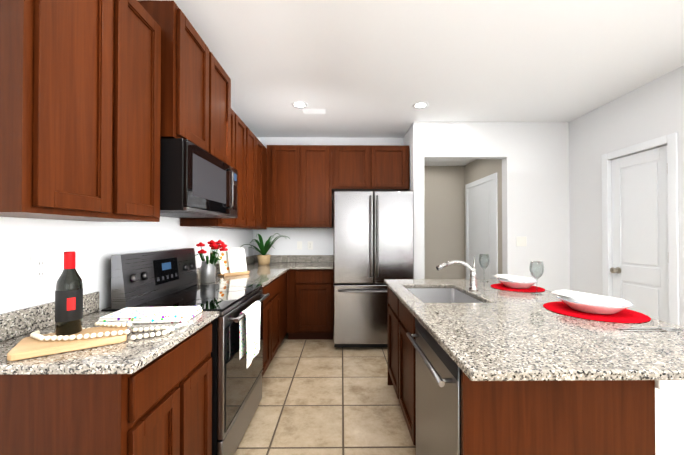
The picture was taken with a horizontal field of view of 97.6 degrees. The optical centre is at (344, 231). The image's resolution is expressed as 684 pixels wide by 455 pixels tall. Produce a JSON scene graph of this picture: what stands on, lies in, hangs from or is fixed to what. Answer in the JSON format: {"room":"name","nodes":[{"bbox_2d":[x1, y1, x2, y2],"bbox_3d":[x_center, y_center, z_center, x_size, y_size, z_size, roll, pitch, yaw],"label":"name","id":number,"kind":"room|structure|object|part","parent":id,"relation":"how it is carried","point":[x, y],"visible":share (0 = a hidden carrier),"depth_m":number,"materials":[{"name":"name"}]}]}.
{"room":"kitchen","nodes":[
{"label":"kitchen","id":0,"kind":"room"},
{"bbox_2d":[0,216,252,313],"bbox_3d":[-1.337,-0.038,0.283,0.150,2.690,8.230,0,-1,-1],"label":"wall","id":1,"kind":"structure","parent":0,"point":[94,246],"depth_m":1.46,"materials":[{"name":"white paint"}]},
{"bbox_2d":[30,255,47,284],"bbox_3d":[-1.265,0.156,1.242,0.010,0.118,0.072,0,-1,-1],"label":"outlet","id":2,"kind":"object","parent":1,"relation":"attached to","point":[38,269],"visible":1,"depth_m":1.24,"materials":[{"name":"white plastic"}]},
{"bbox_2d":[0,0,135,221],"bbox_3d":[-1.096,-0.558,1.077,0.340,1.005,0.400,0,-1,-1],"label":"upper cabinet","id":3,"kind":"object","parent":1,"relation":"attached to","point":[99,99],"depth_m":1.01,"materials":[{"name":"brown wood"}]},
{"bbox_2d":[0,255,255,342],"bbox_3d":[-1.273,0.366,2.568,0.018,0.099,3.352,0,-1,-1],"label":"backsplash","id":4,"kind":"structure","parent":1,"relation":"attached to","point":[21,321],"depth_m":1.21,"materials":[{"name":"grey stone"}]},
{"bbox_2d":[132,0,167,221],"bbox_3d":[-1.099,-0.556,1.341,0.340,1.005,0.400,0,-1,-1],"label":"upper cabinet","id":5,"kind":"object","parent":1,"relation":"attached to","point":[149,33],"depth_m":1.44,"materials":[{"name":"brown wood"}]},
{"bbox_2d":[148,0,215,156],"bbox_3d":[-1.072,-0.845,1.778,0.402,0.708,0.456,0,-1,-1],"label":"upper cabinet","id":6,"kind":"object","parent":1,"relation":"attached to","point":[191,64],"depth_m":1.69,"materials":[{"name":"brown wood"}]},
{"bbox_2d":[160,138,237,217],"bbox_3d":[-1.029,-0.294,1.934,0.489,0.377,0.768,0,-1,-1],"label":"microwave","id":7,"kind":"object","parent":6,"relation":"attached to","point":[196,181],"visible":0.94,"depth_m":1.66,"materials":[{"name":"black metal"}]},
{"bbox_2d":[180,114,239,227],"bbox_3d":[-1.123,-0.557,2.521,0.315,1.030,0.381,0,-1,-1],"label":"upper cabinet","id":8,"kind":"object","parent":1,"relation":"attached to","point":[189,222],"depth_m":2.54,"materials":[{"name":"brown wood"}]},
{"bbox_2d":[216,59,235,168],"bbox_3d":[-1.075,-0.842,2.099,0.402,0.708,0.458,0,-1,-1],"label":"upper cabinet","id":9,"kind":"object","parent":1,"relation":"attached to","point":[225,116],"depth_m":2.21,"materials":[{"name":"brown wood"}]},
{"bbox_2d":[228,128,259,228],"bbox_3d":[-1.129,-0.551,3.151,0.315,1.030,0.380,0,-1,-1],"label":"upper cabinet","id":10,"kind":"object","parent":1,"relation":"attached to","point":[253,142],"depth_m":3.21,"materials":[{"name":"brown wood"}]},
{"bbox_2d":[240,119,247,227],"bbox_3d":[-1.125,-0.555,2.771,0.315,1.030,0.381,0,-1,-1],"label":"upper cabinet","id":11,"kind":"object","parent":1,"relation":"attached to","point":[243,128],"depth_m":2.88,"materials":[{"name":"brown wood"}]},
{"bbox_2d":[260,142,263,228],"bbox_3d":[-1.131,-0.549,3.387,0.315,1.030,0.352,0,-1,-1],"label":"upper cabinet","id":12,"kind":"object","parent":1,"relation":"attached to","point":[261,145],"depth_m":3.54,"materials":[{"name":"brown wood"}]},
{"bbox_2d":[264,145,267,228],"bbox_3d":[-1.134,-0.546,3.669,0.315,1.030,0.312,0,-1,-1],"label":"upper cabinet","id":13,"kind":"object","parent":1,"relation":"attached to","point":[265,150],"depth_m":3.77,"materials":[{"name":"brown wood"}]},
{"bbox_2d":[234,333,415,454],"bbox_3d":[0.814,1.336,0.676,4.560,0.050,9.100,0,-1,-1],"label":"floor","id":14,"kind":"structure","parent":0,"point":[323,397],"depth_m":2.27,"materials":[{"name":"tile"}]},
{"bbox_2d":[0,323,211,454],"bbox_3d":[-0.965,0.874,1.216,0.605,0.882,0.625,0,-1,-1],"label":"base cabinet","id":15,"kind":"object","parent":14,"relation":"on","point":[149,395],"depth_m":0.91,"materials":[{"name":"brown wood"}]},
{"bbox_2d":[0,311,218,374],"bbox_3d":[-0.954,0.417,1.214,0.630,0.030,0.640,0,-1,-1],"label":"countertop","id":16,"kind":"structure","parent":15,"relation":"on","point":[128,357],"depth_m":0.98,"materials":[{"name":"beige stone"}]},
{"bbox_2d":[7,321,186,360],"bbox_3d":[-0.905,0.379,1.101,0.471,0.042,0.362,0,-1,-1],"label":"cutting board","id":17,"kind":"object","parent":16,"relation":"on","point":[35,344],"visible":0.94,"depth_m":1.04,"materials":[{"name":"brown wood"}]},
{"bbox_2d":[55,251,82,335],"bbox_3d":[-1.025,0.225,1.114,0.077,0.302,0.077,0,-1,-1],"label":"wine bottle","id":18,"kind":"object","parent":17,"relation":"on","point":[69,303],"visible":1,"depth_m":1.09,"materials":[{"name":"black glass"}]},
{"bbox_2d":[98,306,202,323],"bbox_3d":[-0.898,0.389,1.409,0.370,0.030,0.200,0,-1,-6],"label":"dish towel","id":19,"kind":"object","parent":16,"relation":"on","point":[164,314],"visible":0.98,"depth_m":1.35,"materials":[{"name":"white fabric"}]},
{"bbox_2d":[101,248,269,454],"bbox_3d":[-0.912,0.723,1.925,0.692,1.200,0.772,0,-1,-1],"label":"stove","id":20,"kind":"object","parent":14,"relation":"on","point":[162,278],"visible":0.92,"depth_m":1.72,"materials":[{"name":"black metal"}]},
{"bbox_2d":[239,300,260,368],"bbox_3d":[-0.573,0.614,1.840,0.054,0.320,0.308,0,-1,-1],"label":"oven towel","id":21,"kind":"object","parent":20,"relation":"hanging from","point":[249,333],"visible":1,"depth_m":1.77,"materials":[{"name":"white fabric"}]},
{"bbox_2d":[261,275,283,376],"bbox_3d":[-0.980,0.889,2.740,0.605,0.882,0.845,0,-1,-1],"label":"base cabinet","id":22,"kind":"object","parent":14,"relation":"on","point":[271,305],"depth_m":2.77,"materials":[{"name":"brown wood"}]},
{"bbox_2d":[280,271,287,343],"bbox_3d":[-0.989,0.898,3.675,0.605,0.882,1.130,0,-1,-1],"label":"base cabinet","id":23,"kind":"object","parent":14,"relation":"on","point":[283,302],"depth_m":3.50,"materials":[{"name":"brown wood"}]},
{"bbox_2d":[288,267,333,338],"bbox_3d":[-0.426,0.900,3.942,0.563,0.882,0.606,0,-1,-1],"label":"base cabinet","id":24,"kind":"object","parent":14,"relation":"on","point":[310,293],"depth_m":3.65,"materials":[{"name":"brown wood"}]},
{"bbox_2d":[197,263,291,286],"bbox_3d":[-0.974,0.437,3.283,0.630,0.030,1.926,0,-1,-1],"label":"countertop","id":25,"kind":"structure","parent":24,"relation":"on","point":[259,274],"depth_m":2.83,"materials":[{"name":"beige stone"}]},
{"bbox_2d":[195,240,227,282],"bbox_3d":[-1.097,0.240,2.451,0.280,0.346,0.236,0,-1,-1],"label":"flower vase","id":26,"kind":"object","parent":25,"relation":"on","point":[207,271],"visible":1,"depth_m":2.41,"materials":[{"name":"grey"}]},
{"bbox_2d":[218,248,249,276],"bbox_3d":[-1.078,0.289,2.905,0.147,0.258,0.260,0,-1,41],"label":"cookbook stand","id":27,"kind":"object","parent":25,"relation":"on","point":[233,263],"visible":0.96,"depth_m":2.89,"materials":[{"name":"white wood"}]},
{"bbox_2d":[227,248,246,272],"bbox_3d":[-1.053,0.282,2.929,0.178,0.236,0.185,0,-1,-1],"label":"book","id":28,"kind":"object","parent":27,"relation":"on","point":[236,260],"depth_m":2.91,"materials":[{"name":"white paper"}]},
{"bbox_2d":[242,233,289,264],"bbox_3d":[-1.006,0.223,3.901,0.520,0.409,0.617,0,-1,-1],"label":"potted plant","id":29,"kind":"object","parent":25,"relation":"on","point":[264,258],"visible":1,"depth_m":3.86,"materials":[{"name":"green plant"}]},
{"bbox_3d":[-1.057,0.365,3.918,0.172,0.125,0.172,0,-1,-1],"label":"pot","id":30,"kind":"part","parent":29,"relation":"part of","materials":[{"name":"beige ceramic"}]},
{"bbox_2d":[292,263,332,270],"bbox_3d":[-0.410,0.444,3.935,0.530,0.029,0.634,0,-1,-1],"label":"countertop","id":31,"kind":"structure","parent":24,"relation":"on","point":[295,266],"depth_m":3.67,"materials":[{"name":"beige stone"}]},
{"bbox_2d":[333,191,413,346],"bbox_3d":[0.325,0.440,3.766,0.910,1.800,0.928,0,-1,-1],"label":"fridge","id":32,"kind":"object","parent":14,"relation":"on","point":[373,240],"visible":0.79,"depth_m":3.37,"materials":[{"name":"grey metal"}]},
{"bbox_2d":[386,284,683,454],"bbox_3d":[0.822,0.880,1.801,0.992,0.882,1.664,0,-1,-1],"label":"kitchen island","id":33,"kind":"object","parent":14,"relation":"on","point":[444,414],"depth_m":0.99,"materials":[{"name":"brown wood"}]},
{"bbox_2d":[406,318,461,454],"bbox_3d":[0.398,0.883,1.324,0.136,0.868,0.599,0,-1,-1],"label":"dishwasher","id":34,"kind":"object","parent":33,"relation":"in","point":[438,378],"depth_m":1.26,"materials":[{"name":"silver metal"}]},
{"bbox_2d":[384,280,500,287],"bbox_3d":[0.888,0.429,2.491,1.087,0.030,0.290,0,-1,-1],"label":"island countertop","id":35,"kind":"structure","parent":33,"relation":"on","point":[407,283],"depth_m":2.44,"materials":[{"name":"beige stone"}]},
{"bbox_2d":[408,288,479,299],"bbox_3d":[0.653,0.534,2.033,0.443,0.212,0.668,0,-1,-1],"label":"sink","id":36,"kind":"object","parent":35,"relation":"in","point":[424,293],"depth_m":2.35,"materials":[{"name":"silver metal"}]},
{"bbox_2d":[479,254,488,281],"bbox_3d":[1.165,0.301,2.499,0.082,0.226,0.082,0,-1,-1],"label":"wine glass","id":37,"kind":"object","parent":35,"relation":"on","point":[483,262],"visible":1,"depth_m":2.50,"materials":[{"name":"clear glass"}]},
{"bbox_2d":[491,283,544,291],"bbox_3d":[1.265,0.409,2.199,0.348,0.004,0.348,0,-1,-1],"label":"placemat","id":38,"kind":"object","parent":35,"relation":"on","point":[501,286],"visible":0.73,"depth_m":2.15,"materials":[{"name":"red fabric"}]},
{"bbox_2d":[494,274,537,288],"bbox_3d":[1.265,0.367,2.208,0.261,0.078,0.277,0,-1,-1],"label":"bowl","id":39,"kind":"object","parent":38,"relation":"on","point":[513,281],"visible":0.96,"depth_m":2.13,"materials":[{"name":"white ceramic"}]},
{"bbox_3d":[1.265,0.378,2.200,0.261,0.056,0.261,0,-1,-1],"label":"dish","id":40,"kind":"part","parent":39,"relation":"part of","materials":[{"name":"white ceramic"}]},
{"bbox_2d":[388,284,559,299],"bbox_3d":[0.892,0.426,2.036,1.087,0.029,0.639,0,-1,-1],"label":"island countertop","id":41,"kind":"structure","parent":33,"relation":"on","point":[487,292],"depth_m":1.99,"materials":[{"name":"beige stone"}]},
{"bbox_2d":[436,256,479,291],"bbox_3d":[0.791,0.292,2.107,0.290,0.237,0.066,0,-1,-1],"label":"faucet","id":42,"kind":"object","parent":41,"relation":"on","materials":[{"name":"silver metal"}]},
{"bbox_2d":[529,261,543,294],"bbox_3d":[1.264,0.301,1.970,0.082,0.215,0.082,0,-1,-1],"label":"wine glass","id":43,"kind":"object","parent":41,"relation":"on","point":[542,268],"visible":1,"depth_m":1.97,"materials":[{"name":"clear glass"}]},
{"bbox_2d":[404,300,683,383],"bbox_3d":[0.900,0.418,1.294,1.087,0.030,0.865,0,-1,-1],"label":"island countertop","id":44,"kind":"structure","parent":33,"relation":"on","point":[490,341],"depth_m":1.07,"materials":[{"name":"beige stone"}]},
{"bbox_2d":[543,301,650,322],"bbox_3d":[1.261,0.403,1.524,0.418,0.004,0.418,0,-1,-1],"label":"placemat","id":45,"kind":"object","parent":44,"relation":"on","point":[622,316],"visible":0.81,"depth_m":1.43,"materials":[{"name":"red fabric"}]},
{"bbox_2d":[551,290,632,314],"bbox_3d":[1.261,0.361,1.532,0.301,0.078,0.316,0,-1,-1],"label":"bowl","id":46,"kind":"object","parent":45,"relation":"on","point":[589,303],"visible":1,"depth_m":1.46,"materials":[{"name":"white ceramic"}]},
{"bbox_2d":[617,327,683,331],"bbox_3d":[1.254,0.400,1.226,0.250,0.003,0.048,0,-1,-1],"label":"cutlery","id":47,"kind":"object","parent":44,"relation":"on","point":[670,329],"visible":1,"depth_m":1.22,"materials":[{"name":"silver metal"}]},
{"bbox_2d":[253,137,402,254],"bbox_3d":[-0.231,0.000,4.334,2.140,2.690,0.150,0,-1,-1],"label":"wall","id":48,"kind":"structure","parent":0,"point":[321,239],"depth_m":4.26,"materials":[{"name":"white paint"}]},
{"bbox_2d":[268,145,307,227],"bbox_3d":[-0.749,-0.583,4.033,0.502,1.050,0.448,0,-1,-1],"label":"upper cabinet","id":49,"kind":"object","parent":48,"relation":"attached to","point":[287,164],"depth_m":3.82,"materials":[{"name":"brown wood"}]},
{"bbox_2d":[256,255,332,262],"bbox_3d":[-0.713,0.381,4.240,1.131,0.099,0.019,0,-1,-1],"label":"backsplash","id":50,"kind":"structure","parent":48,"relation":"attached to","point":[274,258],"depth_m":4.23,"materials":[{"name":"grey stone"}]},
{"bbox_2d":[297,241,301,249],"bbox_3d":[-0.640,0.195,4.247,0.072,0.118,0.010,0,-1,-1],"label":"light switch","id":51,"kind":"object","parent":48,"relation":"attached to","point":[299,245],"visible":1,"depth_m":4.25,"materials":[{"name":"white plastic"}]},
{"bbox_2d":[308,241,312,249],"bbox_3d":[-0.490,0.195,4.249,0.072,0.118,0.010,0,-1,-1],"label":"outlet","id":52,"kind":"object","parent":48,"relation":"attached to","point":[310,245],"visible":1,"depth_m":4.25,"materials":[{"name":"white plastic"}]},
{"bbox_2d":[308,145,331,227],"bbox_3d":[-0.401,-0.582,4.036,0.466,1.050,0.448,0,-1,-1],"label":"upper cabinet","id":53,"kind":"object","parent":48,"relation":"attached to","point":[319,156],"depth_m":3.83,"materials":[{"name":"brown wood"}]},
{"bbox_2d":[332,145,375,195],"bbox_3d":[0.113,-0.827,4.044,0.560,0.560,0.448,0,-1,-1],"label":"upper cabinet","id":54,"kind":"object","parent":48,"relation":"attached to","point":[353,166],"depth_m":3.83,"materials":[{"name":"brown wood"}]},
{"bbox_2d":[403,127,410,190],"bbox_3d":[0.904,0.001,4.375,0.130,2.690,1.130,0,-1,-1],"label":"wall","id":55,"kind":"structure","parent":0,"point":[407,138],"depth_m":3.90,"materials":[{"name":"white paint"}]},
{"bbox_2d":[376,145,408,190],"bbox_3d":[0.542,-0.827,4.048,0.570,0.560,0.448,0,-1,-1],"label":"upper cabinet","id":56,"kind":"object","parent":55,"relation":"attached to","point":[392,162],"depth_m":3.84,"materials":[{"name":"brown wood"}]},
{"bbox_2d":[157,0,683,137],"bbox_3d":[0.818,-1.423,0.317,4.560,0.080,8.330,0,-1,-1],"label":"ceiling","id":57,"kind":"structure","parent":0,"point":[367,68],"depth_m":2.34,"materials":[{"name":"white paint"}]},
{"bbox_2d":[291,101,307,107],"bbox_3d":[-0.479,-1.353,3.189,0.176,0.004,0.176,0,-1,-1],"label":"recessed light","id":58,"kind":"object","parent":57,"relation":"in","point":[300,104],"visible":1,"depth_m":3.18,"materials":[{"name":"white"}]},
{"bbox_2d":[300,109,327,113],"bbox_3d":[-0.341,-1.349,3.361,0.300,0.008,0.150,0,-1,-1],"label":"ceiling vent","id":59,"kind":"object","parent":57,"relation":"in","point":[314,111],"visible":1,"depth_m":3.35,"materials":[{"name":"white paint"}]},
{"bbox_2d":[412,101,428,108],"bbox_3d":[0.810,-1.353,3.202,0.176,0.004,0.176,0,-1,-1],"label":"recessed light","id":60,"kind":"object","parent":57,"relation":"in","point":[422,104],"visible":1,"depth_m":3.20,"materials":[{"name":"white"}]},
{"bbox_2d":[424,166,463,278],"bbox_3d":[1.468,0.122,5.004,1.270,2.460,0.120,0,-1,-1],"label":"wall","id":61,"kind":"structure","parent":0,"point":[444,218],"depth_m":4.95,"materials":[{"name":"grey paint"}]},
{"bbox_2d":[424,159,475,165],"bbox_3d":[1.479,-1.124,4.376,1.020,0.060,1.160,0,-1,-1],"label":"ceiling","id":62,"kind":"structure","parent":0,"point":[445,162],"depth_m":4.71,"materials":[{"name":"white paint"}]},
{"bbox_2d":[464,159,501,278],"bbox_3d":[2.049,0.116,4.360,0.120,2.460,1.140,0,-1,-1],"label":"wall","id":63,"kind":"structure","parent":0,"point":[478,169],"depth_m":4.17,"materials":[{"name":"grey paint"}]},
{"bbox_2d":[465,172,497,278],"bbox_3d":[1.979,0.288,4.378,0.018,2.115,0.970,0,-1,-1],"label":"door","id":64,"kind":"structure","parent":63,"relation":"attached to","point":[481,203],"depth_m":4.29,"materials":[{"name":"white wood"}]},
{"bbox_2d":[411,122,569,291],"bbox_3d":[1.805,-0.005,3.729,1.920,2.690,0.120,0,-1,-1],"label":"wall","id":65,"kind":"structure","parent":0,"point":[534,156],"depth_m":3.68,"materials":[{"name":"white paint"}]},
{"bbox_2d":[516,237,526,245],"bbox_3d":[2.166,0.119,3.665,0.125,0.120,0.010,0,-1,-1],"label":"switch plate","id":66,"kind":"object","parent":65,"relation":"attached to","point":[521,241],"visible":1,"depth_m":3.66,"materials":[{"name":"white plastic"}]},
{"bbox_2d":[569,66,683,326],"bbox_3d":[2.901,-0.041,0.004,0.200,2.690,7.590,0,-1,-1],"label":"wall","id":67,"kind":"structure","parent":0,"point":[653,109],"depth_m":3.23,"materials":[{"name":"white paint"}]},
{"bbox_2d":[602,132,679,325],"bbox_3d":[2.819,0.252,2.841,0.129,2.158,0.716,0,-1,-1],"label":"door frame","id":68,"kind":"structure","parent":67,"relation":"in","point":[670,141],"depth_m":2.55,"materials":[{"name":"white wood"}]},
{"bbox_2d":[610,145,668,322],"bbox_3d":[2.776,0.283,2.840,0.109,2.072,0.568,0,-1,-1],"label":"pantry door","id":69,"kind":"structure","parent":68,"relation":"attached to","point":[639,269],"depth_m":2.82,"materials":[{"name":"white wood"}]}
]}

